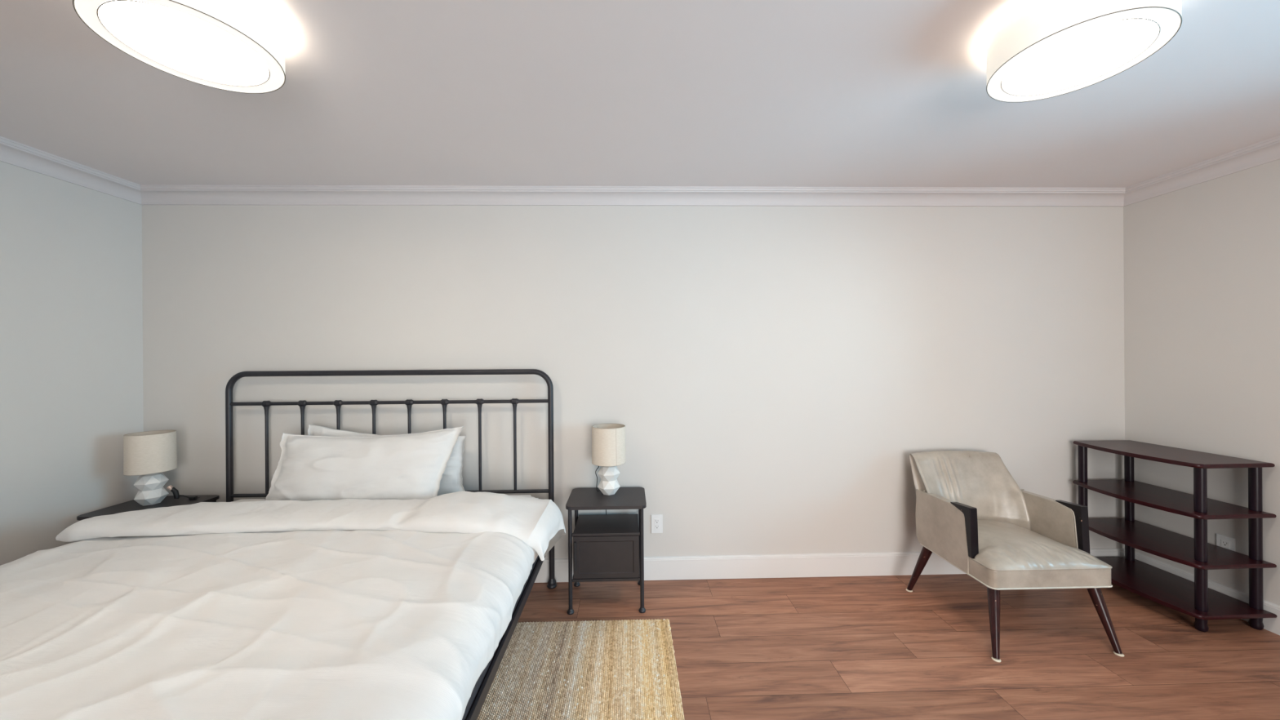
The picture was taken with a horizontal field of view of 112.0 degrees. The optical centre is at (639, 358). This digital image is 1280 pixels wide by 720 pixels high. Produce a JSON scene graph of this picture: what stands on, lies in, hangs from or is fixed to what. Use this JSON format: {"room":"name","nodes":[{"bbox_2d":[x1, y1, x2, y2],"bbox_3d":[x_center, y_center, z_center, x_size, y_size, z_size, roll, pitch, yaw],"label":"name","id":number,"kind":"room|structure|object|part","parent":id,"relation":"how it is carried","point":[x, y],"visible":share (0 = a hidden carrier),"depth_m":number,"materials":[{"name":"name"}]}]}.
{"room":"bedroom","nodes":[
{"label":"bedroom","id":0,"kind":"room"},
{"bbox_2d":[0,161,143,565],"bbox_3d":[-3.085,0.192,-0.024,0.120,2.540,5.313,0,0,0],"label":"wall","id":1,"kind":"structure","parent":0,"point":[71,296],"depth_m":2.26,"materials":[{"name":"paint"}]},
{"bbox_2d":[0,136,142,204],"bbox_3d":[-2.995,-0.983,-0.022,0.078,0.092,5.310,0,0,0],"label":"trim","id":2,"kind":"structure","parent":1,"relation":"attached to","point":[11,152],"depth_m":2.25,"materials":[{"name":"paint"}]},
{"bbox_2d":[142,204,1124,558],"bbox_3d":[0.049,0.170,2.771,6.409,2.540,0.120,0,0,-1],"label":"wall","id":3,"kind":"structure","parent":0,"point":[773,375],"depth_m":2.72,"materials":[{"name":"paint"}]},
{"bbox_2d":[140,184,1125,206],"bbox_3d":[0.043,-1.004,2.672,6.169,0.092,0.078,0,0,-1],"label":"trim","id":4,"kind":"structure","parent":3,"relation":"attached to","point":[151,194],"depth_m":2.67,"materials":[{"name":"paint"}]},
{"bbox_2d":[651,514,662,533],"bbox_3d":[0.106,1.040,2.708,0.071,0.115,0.008,0,0,-1],"label":"wall outlet","id":5,"kind":"object","parent":3,"relation":"attached to","point":[656,519],"visible":1,"depth_m":2.71,"materials":[{"name":"white plastic"}]},
{"bbox_2d":[654,518,659,529],"bbox_3d":[0.106,1.040,2.705,0.033,0.067,0.002,0,0,-1],"label":"receptacle","id":6,"kind":"object","parent":5,"relation":"attached to","point":[656,520],"depth_m":2.70,"materials":[{"name":"white plastic"}]},
{"bbox_2d":[534,547,1124,582],"bbox_3d":[0.059,1.319,2.704,6.169,0.142,0.014,0,0,-1],"label":"baseboard","id":7,"kind":"structure","parent":3,"relation":"attached to","point":[889,563],"depth_m":2.72,"materials":[{"name":"paint"}]},
{"bbox_2d":[0,0,1279,187],"bbox_3d":[0.091,-1.111,0.057,6.600,0.120,5.549,0,0,-1],"label":"ceiling","id":8,"kind":"structure","parent":0,"point":[753,93],"depth_m":1.75,"materials":[{"name":"paint"}]},
{"bbox_2d":[72,0,285,93],"bbox_3d":[-1.301,-0.968,1.252,0.420,0.143,0.420,0,0,-1],"label":"ceiling light","id":9,"kind":"object","parent":8,"relation":"attached to","point":[235,46],"visible":1,"depth_m":1.23,"materials":[{"name":"white plastic"}]},
{"bbox_2d":[986,0,1182,102],"bbox_3d":[1.340,-0.987,1.335,0.420,0.143,0.420,0,0,-1],"label":"ceiling light","id":10,"kind":"object","parent":8,"relation":"attached to","point":[1050,48],"visible":1,"depth_m":1.28,"materials":[{"name":"white plastic"}]},
{"bbox_2d":[1001,17,1159,94],"bbox_3d":[1.341,-0.921,1.335,0.339,0.004,0.339,0,0,-1],"label":"diffuser","id":11,"kind":"object","parent":10,"relation":"attached to","point":[1073,55],"depth_m":1.30,"materials":[{"name":"white plastic"}]},
{"bbox_2d":[517,573,1279,719],"bbox_3d":[0.059,1.390,0.028,6.500,0.001,5.367,0,0,-1],"label":"floor","id":12,"kind":"structure","parent":0,"point":[871,647],"depth_m":2.03,"materials":[{"name":"brown wood"}]},
{"bbox_2d":[76,494,219,520],"bbox_3d":[-2.714,1.115,2.405,0.441,0.590,0.342,0,0,-1],"label":"nightstand","id":13,"kind":"object","parent":12,"relation":"on","point":[169,500],"visible":0.1,"depth_m":2.41,"materials":[{"name":"black metal"}]},
{"bbox_2d":[123,430,199,506],"bbox_3d":[-2.711,0.620,2.437,0.301,0.400,0.202,0,0,-1],"label":"table lamp","id":14,"kind":"object","parent":13,"relation":"on","point":[146,454],"visible":1,"depth_m":2.39,"materials":[{"name":"beige fabric"}]},
{"bbox_3d":[-2.761,0.528,2.435,0.201,0.215,0.201,0,0,-1],"label":"lamp shade","id":15,"kind":"part","parent":14,"relation":"part of","materials":[{"name":"fabric"}]},
{"bbox_3d":[-2.650,0.777,2.494,0.109,0.071,0.025,0,0,-13],"label":"cord","id":16,"kind":"part","parent":14,"relation":"part of","materials":[{"name":"black plastic"}]},
{"bbox_2d":[225,368,556,719],"bbox_3d":[-1.472,0.736,1.540,1.976,1.330,2.195,0,0,-1],"label":"bed","id":17,"kind":"object","parent":12,"relation":"on","point":[481,689],"visible":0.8,"depth_m":2.59,"materials":[{"name":"black metal"},{"name":"white cotton"}]},
{"bbox_2d":[231,494,538,502],"bbox_3d":[-1.476,0.885,1.528,1.815,0.120,2.070,0,0,-1],"label":"mattress","id":18,"kind":"object","parent":17,"relation":"on","point":[523,495],"visible":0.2,"depth_m":2.53,"materials":[{"name":"white fabric"}]},
{"bbox_2d":[0,490,565,719],"bbox_3d":[-1.478,0.832,1.354,2.217,0.270,1.948,0,0,-1],"label":"duvet","id":19,"kind":"object","parent":18,"relation":"on","point":[345,609],"visible":1,"depth_m":1.35,"materials":[{"name":"white fabric"}]},
{"bbox_2d":[307,424,382,436],"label":"pillow","id":20,"kind":"object","parent":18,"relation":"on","point":[313,430],"depth_m":2.54,"materials":[{"name":"fabric"}]},
{"bbox_2d":[265,426,463,501],"bbox_3d":[-1.529,0.605,2.390,1.043,0.426,0.228,0,0,-1],"label":"pillow","id":21,"kind":"object","parent":18,"relation":"on","point":[408,466],"visible":0.92,"depth_m":2.34,"materials":[{"name":"fabric"}]},
{"bbox_2d":[437,435,466,496],"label":"pillow","id":22,"kind":"object","parent":18,"relation":"on","point":[451,481],"depth_m":2.53,"materials":[{"name":"fabric"}]},
{"bbox_3d":[-1.503,0.268,2.607,1.892,0.021,0.021,0,0,-1],"label":"headboard rail","id":23,"kind":"part","parent":17,"relation":"part of","materials":[{"name":"black metal"}]},
{"bbox_3d":[-1.499,0.817,2.607,1.892,0.021,0.021,0,0,-1],"label":"headboard rail","id":24,"kind":"part","parent":17,"relation":"part of","materials":[{"name":"black metal"}]},
{"bbox_3d":[-0.514,1.054,1.554,0.042,0.044,2.133,0,0,-1],"label":"rail","id":25,"kind":"part","parent":17,"relation":"part of","materials":[{"name":"black metal"}]},
{"bbox_2d":[476,618,684,719],"bbox_3d":[-0.223,1.386,1.013,0.826,0.008,2.538,0,0,-1],"label":"rug","id":26,"kind":"object","parent":12,"relation":"on","point":[612,669],"visible":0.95,"depth_m":1.89,"materials":[{"name":"wicker"}]},
{"bbox_2d":[565,487,646,614],"bbox_3d":[-0.188,1.096,2.505,0.441,0.590,0.342,0,0,-1],"label":"nightstand","id":27,"kind":"object","parent":12,"relation":"on","point":[606,547],"visible":1,"depth_m":2.36,"materials":[{"name":"black metal"}]},
{"bbox_3d":[-0.381,1.100,2.359,0.021,0.561,0.021,0,0,-1],"label":"leg","id":28,"kind":"part","parent":27,"relation":"part of","materials":[{"name":"black metal"}]},
{"bbox_3d":[-0.352,1.077,2.345,0.010,0.153,0.015,0,0,-1],"label":"handle","id":29,"kind":"part","parent":27,"relation":"part of","materials":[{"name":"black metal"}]},
{"bbox_3d":[-0.389,1.100,2.646,0.021,0.561,0.021,0,0,-1],"label":"leg","id":30,"kind":"part","parent":27,"relation":"part of","materials":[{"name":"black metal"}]},
{"bbox_3d":[-0.185,1.088,2.363,0.356,0.228,0.011,0,0,-1],"label":"door","id":31,"kind":"part","parent":27,"relation":"part of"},
{"bbox_2d":[591,423,626,514],"bbox_3d":[-0.184,0.747,2.561,0.202,0.690,0.202,0,0,27],"label":"table lamp","id":32,"kind":"object","parent":27,"relation":"on","point":[608,440],"visible":0.98,"depth_m":2.50,"materials":[{"name":"beige fabric"}]},
{"bbox_3d":[-0.231,0.841,2.603,0.066,0.502,0.163,0,0,-1],"label":"cord","id":33,"kind":"part","parent":32,"relation":"part of","materials":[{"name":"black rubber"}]},
{"bbox_3d":[-0.186,0.510,2.561,0.201,0.215,0.201,0,0,-1],"label":"lamp shade","id":34,"kind":"part","parent":32,"relation":"part of","materials":[{"name":"fabric"}]},
{"bbox_3d":[0.003,1.097,2.656,0.021,0.561,0.021,0,0,-1],"label":"leg","id":35,"kind":"part","parent":27,"relation":"part of","materials":[{"name":"black metal"}]},
{"bbox_3d":[0.011,1.097,2.369,0.021,0.561,0.021,0,0,-1],"label":"leg","id":36,"kind":"part","parent":27,"relation":"part of","materials":[{"name":"black metal"}]},
{"bbox_2d":[906,450,1124,662],"bbox_3d":[1.953,0.976,2.334,0.746,0.800,0.745,0,0,-1],"label":"armchair","id":37,"kind":"object","parent":12,"relation":"on","point":[971,513],"visible":1,"depth_m":2.28,"materials":[{"name":"beige leather"}]},
{"bbox_3d":[1.644,1.230,2.528,0.137,0.293,0.051,0,0,27],"label":"leg","id":38,"kind":"part","parent":37,"relation":"part of","materials":[{"name":"brown wood"}]},
{"bbox_3d":[1.676,0.933,2.383,0.042,0.325,0.401,0,0,-1],"label":"arm","id":39,"kind":"part","parent":37,"relation":"part of","materials":[{"name":"beige leather"}]},
{"bbox_3d":[1.676,0.878,2.229,0.037,0.248,0.143,0,0,-1],"label":"arm","id":40,"kind":"part","parent":37,"relation":"part of"},
{"bbox_3d":[1.941,0.826,2.569,0.558,0.500,0.255,0,0,-1],"label":"backrest","id":41,"kind":"part","parent":37,"relation":"part of","materials":[{"name":"beige leather"}]},
{"bbox_3d":[1.672,1.229,2.042,0.052,0.299,0.187,0,0,40],"label":"leg","id":42,"kind":"part","parent":37,"relation":"part of","materials":[{"name":"brown wood"}]},
{"bbox_3d":[1.961,1.048,2.311,0.600,0.089,0.520,0,0,-1],"label":"seat frame","id":43,"kind":"part","parent":37,"relation":"part of","materials":[{"name":"beige leather"}]},
{"bbox_2d":[973,520,1111,570],"bbox_3d":[1.961,0.965,2.299,0.598,0.082,0.503,0,0,-1],"label":"seat cushion","id":44,"kind":"object","parent":37,"relation":"on","point":[1000,544],"depth_m":2.15,"materials":[{"name":"beige leather"}]},
{"bbox_3d":[2.241,0.929,2.397,0.042,0.325,0.401,0,0,-1],"label":"arm","id":45,"kind":"part","parent":37,"relation":"part of","materials":[{"name":"beige leather"}]},
{"bbox_3d":[2.248,0.874,2.243,0.037,0.248,0.143,0,0,-1],"label":"arm","id":46,"kind":"part","parent":37,"relation":"part of"},
{"bbox_3d":[2.212,1.226,2.066,0.052,0.295,0.151,0,0,-1],"label":"leg","id":47,"kind":"part","parent":37,"relation":"part of","materials":[{"name":"brown wood"}]},
{"bbox_2d":[1072,440,1276,631],"bbox_3d":[2.924,0.946,2.437,0.429,0.847,0.621,0,0,-1],"label":"shelf unit","id":48,"kind":"object","parent":12,"relation":"on","point":[1195,599],"visible":0.86,"depth_m":2.29,"materials":[{"name":"brown wood"}]},
{"bbox_3d":[2.775,0.659,2.704,0.042,0.229,0.042,0,0,-1],"label":"post","id":49,"kind":"part","parent":48,"relation":"part of","materials":[{"name":"brown wood"}]},
{"bbox_3d":[2.777,0.907,2.704,0.042,0.226,0.042,0,0,-1],"label":"post","id":50,"kind":"part","parent":48,"relation":"part of","materials":[{"name":"brown wood"}]},
{"bbox_3d":[3.075,0.656,2.711,0.042,0.229,0.042,0,0,-1],"label":"post","id":51,"kind":"part","parent":48,"relation":"part of","materials":[{"name":"brown wood"}]},
{"bbox_3d":[3.076,0.905,2.711,0.042,0.226,0.042,0,0,-1],"label":"post","id":52,"kind":"part","parent":48,"relation":"part of","materials":[{"name":"brown wood"}]},
{"bbox_3d":[3.078,1.153,2.711,0.042,0.227,0.042,0,0,-1],"label":"post","id":53,"kind":"part","parent":48,"relation":"part of","materials":[{"name":"brown wood"}]},
{"bbox_3d":[2.923,0.533,2.439,0.425,0.021,0.617,0,0,-1],"label":"shelf","id":54,"kind":"part","parent":48,"relation":"part of","materials":[{"name":"brown wood"}]},
{"bbox_3d":[2.923,0.783,2.437,0.429,0.021,0.621,0,0,-1],"label":"shelf","id":55,"kind":"part","parent":48,"relation":"part of","materials":[{"name":"brown wood"}]},
{"bbox_3d":[2.925,1.030,2.437,0.429,0.021,0.621,0,0,-1],"label":"shelf","id":56,"kind":"part","parent":48,"relation":"part of","materials":[{"name":"brown wood"}]},
{"bbox_3d":[2.926,1.278,2.437,0.429,0.021,0.621,0,0,-1],"label":"shelf","id":57,"kind":"part","parent":48,"relation":"part of","materials":[{"name":"brown wood"}]},
{"bbox_3d":[2.822,0.658,2.172,0.042,0.229,0.042,0,0,-1],"label":"post","id":58,"kind":"part","parent":48,"relation":"part of","materials":[{"name":"brown wood"}]},
{"bbox_3d":[2.824,0.907,2.172,0.042,0.226,0.042,0,0,-1],"label":"post","id":59,"kind":"part","parent":48,"relation":"part of","materials":[{"name":"brown wood"}]},
{"bbox_3d":[2.826,1.154,2.172,0.042,0.227,0.042,0,0,-1],"label":"post","id":60,"kind":"part","parent":48,"relation":"part of","materials":[{"name":"brown wood"}]},
{"bbox_3d":[3.118,0.656,2.186,0.042,0.229,0.042,0,0,-1],"label":"post","id":61,"kind":"part","parent":48,"relation":"part of","materials":[{"name":"brown wood"}]},
{"bbox_3d":[3.120,0.905,2.186,0.042,0.226,0.042,0,0,-1],"label":"post","id":62,"kind":"part","parent":48,"relation":"part of","materials":[{"name":"brown wood"}]},
{"bbox_3d":[3.122,1.152,2.186,0.042,0.227,0.042,0,0,-1],"label":"post","id":63,"kind":"part","parent":48,"relation":"part of","materials":[{"name":"brown wood"}]},
{"bbox_2d":[1123,159,1279,605],"bbox_3d":[3.299,0.146,0.139,0.120,2.540,5.311,0,0,-2],"label":"wall","id":64,"kind":"structure","parent":0,"point":[1202,261],"depth_m":2.38,"materials":[{"name":"paint"}]},
{"bbox_2d":[1123,135,1279,206],"bbox_3d":[3.191,-1.027,0.136,0.078,0.092,5.310,0,0,-2],"label":"trim","id":65,"kind":"structure","parent":64,"relation":"attached to","point":[1266,151],"depth_m":2.36,"materials":[{"name":"paint"}]},
{"bbox_2d":[1134,551,1279,635],"bbox_3d":[3.240,1.296,0.137,0.014,0.142,5.310,0,0,-2],"label":"baseboard","id":66,"kind":"structure","parent":64,"relation":"attached to","point":[1272,624],"depth_m":2.32,"materials":[{"name":"paint"}]},
{"bbox_2d":[1216,533,1235,551],"bbox_3d":[3.155,1.016,2.323,0.009,0.115,0.071,0,0,-1],"label":"wall outlet","id":67,"kind":"object","parent":64,"relation":"attached to","point":[1228,543],"visible":0.56,"depth_m":2.32,"materials":[{"name":"white plastic"}]},
{"bbox_2d":[1221,539,1229,549],"bbox_3d":[3.152,1.016,2.323,0.002,0.067,0.033,0,0,-2],"label":"receptacle","id":68,"kind":"object","parent":67,"relation":"attached to","point":[1224,543],"depth_m":2.32,"materials":[{"name":"white plastic"}]}
]}

